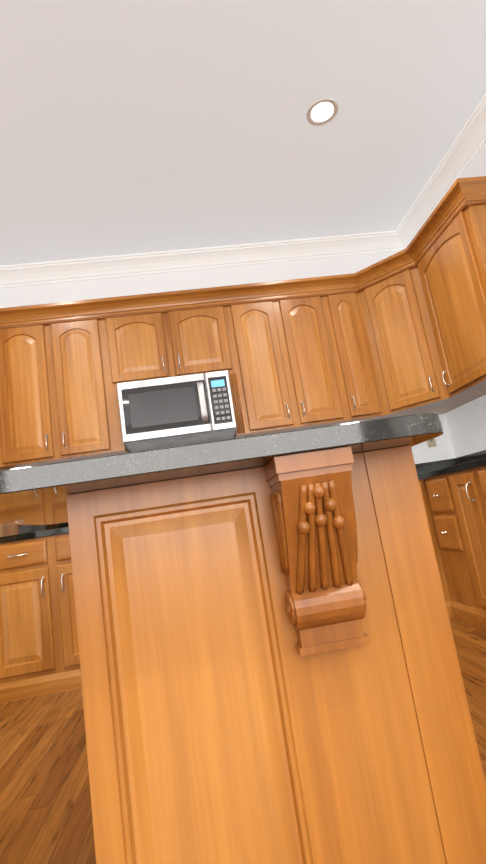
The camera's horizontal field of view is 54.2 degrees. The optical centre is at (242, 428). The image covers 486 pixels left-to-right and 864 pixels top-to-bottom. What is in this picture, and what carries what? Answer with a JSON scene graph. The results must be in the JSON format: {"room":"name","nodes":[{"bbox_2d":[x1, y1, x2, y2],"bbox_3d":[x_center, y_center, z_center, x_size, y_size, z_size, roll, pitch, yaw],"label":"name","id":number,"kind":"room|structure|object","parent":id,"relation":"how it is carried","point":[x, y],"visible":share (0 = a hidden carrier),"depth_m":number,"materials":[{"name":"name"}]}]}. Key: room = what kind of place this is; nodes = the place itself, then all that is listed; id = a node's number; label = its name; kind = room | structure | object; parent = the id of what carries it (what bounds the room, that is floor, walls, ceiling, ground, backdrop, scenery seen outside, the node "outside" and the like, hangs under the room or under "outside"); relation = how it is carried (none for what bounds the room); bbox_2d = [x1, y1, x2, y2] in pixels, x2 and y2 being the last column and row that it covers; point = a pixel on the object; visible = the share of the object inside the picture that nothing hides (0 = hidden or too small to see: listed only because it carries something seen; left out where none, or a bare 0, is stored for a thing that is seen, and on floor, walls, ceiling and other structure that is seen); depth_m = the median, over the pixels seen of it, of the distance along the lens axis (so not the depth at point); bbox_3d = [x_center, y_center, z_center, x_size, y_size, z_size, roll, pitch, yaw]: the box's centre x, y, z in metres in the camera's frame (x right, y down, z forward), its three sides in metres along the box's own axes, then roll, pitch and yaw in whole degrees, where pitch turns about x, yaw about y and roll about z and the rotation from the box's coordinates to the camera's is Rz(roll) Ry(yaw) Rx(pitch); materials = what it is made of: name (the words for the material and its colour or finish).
{"room":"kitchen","nodes":[
{"label":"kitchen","id":0,"kind":"room"},
{"bbox_2d":[0,251,452,463],"bbox_3d":[-0.473,0.060,3.787,4.260,3.050,0.120,-8,-11,-6],"label":"wall","id":1,"kind":"structure","parent":0,"point":[299,269],"depth_m":3.97,"materials":[{"name":"white paint"}]},
{"bbox_2d":[0,304,63,469],"bbox_3d":[-1.578,-0.279,3.530,0.392,1.135,0.325,-8,-11,-6],"label":"upper cabinet","id":2,"kind":"object","parent":1,"relation":"attached to","point":[27,402],"depth_m":3.37,"materials":[{"name":"brown wood"}]},
{"bbox_2d":[48,300,123,461],"bbox_3d":[-1.192,-0.330,3.575,0.392,1.135,0.325,-8,-11,-6],"label":"upper cabinet","id":3,"kind":"object","parent":1,"relation":"attached to","point":[87,410],"depth_m":3.41,"materials":[{"name":"brown wood"}]},
{"bbox_2d":[100,292,175,399],"bbox_3d":[-0.804,-0.618,3.668,0.470,0.660,0.325,-8,-11,-6],"label":"upper cabinet","id":4,"kind":"object","parent":1,"relation":"attached to","point":[138,343],"depth_m":3.51,"materials":[{"name":"brown wood"}]},
{"bbox_2d":[116,370,236,452],"bbox_3d":[-0.482,-0.119,3.517,0.796,0.434,0.466,-8,-11,-6],"label":"microwave oven","id":5,"kind":"object","parent":4,"relation":"attached to","point":[167,412],"visible":1,"depth_m":3.34,"materials":[{"name":"silver metal"}]},
{"bbox_2d":[0,231,395,287],"bbox_3d":[-0.687,-1.377,3.948,4.050,0.134,0.108,-8,-11,-6],"label":"crown molding","id":6,"kind":"structure","parent":1,"relation":"attached to","point":[50,272],"depth_m":3.98,"materials":[{"name":"white"}]},
{"bbox_2d":[164,288,239,387],"bbox_3d":[-0.341,-0.679,3.721,0.470,0.660,0.325,-8,-11,-6],"label":"upper cabinet","id":7,"kind":"object","parent":1,"relation":"attached to","point":[200,321],"depth_m":3.57,"materials":[{"name":"brown wood"}]},
{"bbox_2d":[19,459,454,533],"bbox_3d":[0.054,0.521,3.663,3.425,0.104,0.020,-8,-11,-6],"label":"countertop","id":8,"kind":"structure","parent":1,"relation":"attached to","point":[420,468],"depth_m":3.81,"materials":[{"name":"black stone"}]},
{"bbox_2d":[228,284,299,437],"bbox_3d":[0.116,-0.505,3.724,0.385,1.135,0.325,-8,-11,-6],"label":"upper cabinet","id":9,"kind":"object","parent":1,"relation":"attached to","point":[265,395],"depth_m":3.56,"materials":[{"name":"brown wood"}]},
{"bbox_2d":[276,276,351,429],"bbox_3d":[0.495,-0.556,3.768,0.385,1.135,0.325,-8,-11,-6],"label":"upper cabinet","id":10,"kind":"object","parent":1,"relation":"attached to","point":[313,358],"depth_m":3.61,"materials":[{"name":"brown wood"}]},
{"bbox_2d":[324,276,383,422],"bbox_3d":[0.828,-0.600,3.806,0.290,1.135,0.325,-8,-11,-6],"label":"upper cabinet","id":11,"kind":"object","parent":1,"relation":"attached to","point":[356,364],"depth_m":3.65,"materials":[{"name":"brown wood"}]},
{"bbox_2d":[356,248,481,417],"bbox_3d":[1.300,-0.693,3.704,0.642,1.135,0.642,-8,-11,-6],"label":"upper cabinet","id":12,"kind":"object","parent":1,"relation":"attached to","point":[402,333],"depth_m":3.52,"materials":[{"name":"brown wood"}]},
{"bbox_2d":[427,438,436,447],"bbox_3d":[1.541,0.097,3.885,0.072,0.116,0.013,-8,-11,-6],"label":"outlet","id":13,"kind":"object","parent":1,"relation":"attached to","point":[431,442],"visible":0.5,"depth_m":3.88,"materials":[{"name":"beige plastic"}]},
{"bbox_2d":[0,618,485,863],"bbox_3d":[-1.196,1.153,0.465,7.380,0.100,9.200,-8,-11,-6],"label":"floor","id":14,"kind":"structure","parent":0,"point":[45,808],"depth_m":1.75,"materials":[{"name":"brown wood"}]},
{"bbox_2d":[0,533,81,702],"bbox_3d":[-1.136,1.149,3.114,0.794,0.884,0.635,-8,-11,-6],"label":"base cabinet","id":15,"kind":"object","parent":14,"relation":"on","point":[39,651],"depth_m":2.79,"materials":[{"name":"brown wood"}]},
{"bbox_2d":[0,474,420,543],"bbox_3d":[0.091,0.528,3.348,3.425,0.037,0.639,-8,-11,-6],"label":"countertop","id":16,"kind":"structure","parent":15,"relation":"on","point":[64,530],"depth_m":2.88,"materials":[{"name":"black stone"}]},
{"bbox_2d":[66,445,485,863],"bbox_3d":[0.048,0.599,1.247,0.716,0.894,1.132,-8,-11,-6],"label":"kitchen island","id":17,"kind":"object","parent":14,"relation":"on","point":[270,669],"visible":1,"depth_m":0.82,"materials":[{"name":"brown wood"}]},
{"bbox_2d":[0,412,443,524],"bbox_3d":[-0.196,0.170,1.322,1.030,0.037,1.163,-8,-11,-6],"label":"island countertop","id":18,"kind":"structure","parent":17,"relation":"on","point":[33,495],"depth_m":0.78,"materials":[{"name":"grey stone"}]},
{"bbox_2d":[419,480,451,618],"bbox_3d":[1.090,0.852,3.369,0.327,0.884,0.635,-8,-11,-6],"label":"base cabinet","id":19,"kind":"object","parent":14,"relation":"on","point":[421,484],"depth_m":3.08,"materials":[{"name":"brown wood"}]},
{"bbox_2d":[420,475,475,625],"bbox_3d":[1.579,0.698,2.968,0.625,0.884,0.332,-8,-11,-6],"label":"base cabinet","id":20,"kind":"object","parent":14,"relation":"on","point":[459,600],"depth_m":2.96,"materials":[{"name":"brown wood"}]},
{"bbox_2d":[444,466,485,629],"bbox_3d":[1.606,0.634,2.656,0.625,0.884,0.308,-8,-11,-6],"label":"base cabinet","id":21,"kind":"object","parent":14,"relation":"on","point":[466,489],"depth_m":2.67,"materials":[{"name":"brown wood"}]},
{"bbox_2d":[420,458,485,478],"bbox_3d":[1.598,0.033,2.005,0.629,0.037,2.430,-8,-11,-6],"label":"countertop","id":22,"kind":"structure","parent":21,"relation":"on","point":[425,475],"depth_m":2.74,"materials":[{"name":"black stone"}]},
{"bbox_2d":[0,0,485,265],"bbox_3d":[-1.671,-1.904,1.056,7.380,0.100,9.200,-8,-11,-6],"label":"ceiling","id":23,"kind":"structure","parent":0,"point":[135,126],"depth_m":2.72,"materials":[{"name":"grey paint"}]},
{"bbox_2d":[306,98,337,124],"bbox_3d":[0.464,-1.848,2.777,0.188,0.008,0.188,-8,-11,-6],"label":"recessed light","id":24,"kind":"object","parent":23,"relation":"in","point":[322,111],"visible":1,"depth_m":2.77,"materials":[{"name":"white"}]},
{"bbox_2d":[444,142,485,457],"bbox_3d":[1.992,-0.966,0.462,0.056,3.050,7.440,-8,-11,-6],"label":"wall","id":25,"kind":"structure","parent":0,"point":[464,429],"depth_m":3.59,"materials":[{"name":"white paint"}]},
{"bbox_2d":[392,94,485,251],"bbox_3d":[1.690,-2.370,0.726,0.108,0.134,7.198,-8,-11,-6],"label":"crown molding","id":26,"kind":"structure","parent":25,"relation":"attached to","point":[465,147],"depth_m":3.40,"materials":[{"name":"white"}]},
{"bbox_2d":[412,180,485,399],"bbox_3d":[1.512,-0.847,3.081,0.325,1.135,0.671,-8,-11,-6],"label":"upper cabinet","id":27,"kind":"object","parent":25,"relation":"attached to","point":[449,257],"depth_m":3.01,"materials":[{"name":"brown wood"}]},
{"bbox_2d":[453,450,485,464],"bbox_3d":[1.860,-0.015,2.347,0.023,0.104,3.030,-8,-11,-6],"label":"backsplash","id":28,"kind":"structure","parent":25,"relation":"attached to","point":[482,454],"depth_m":3.63,"materials":[{"name":"black stone"}]}
]}

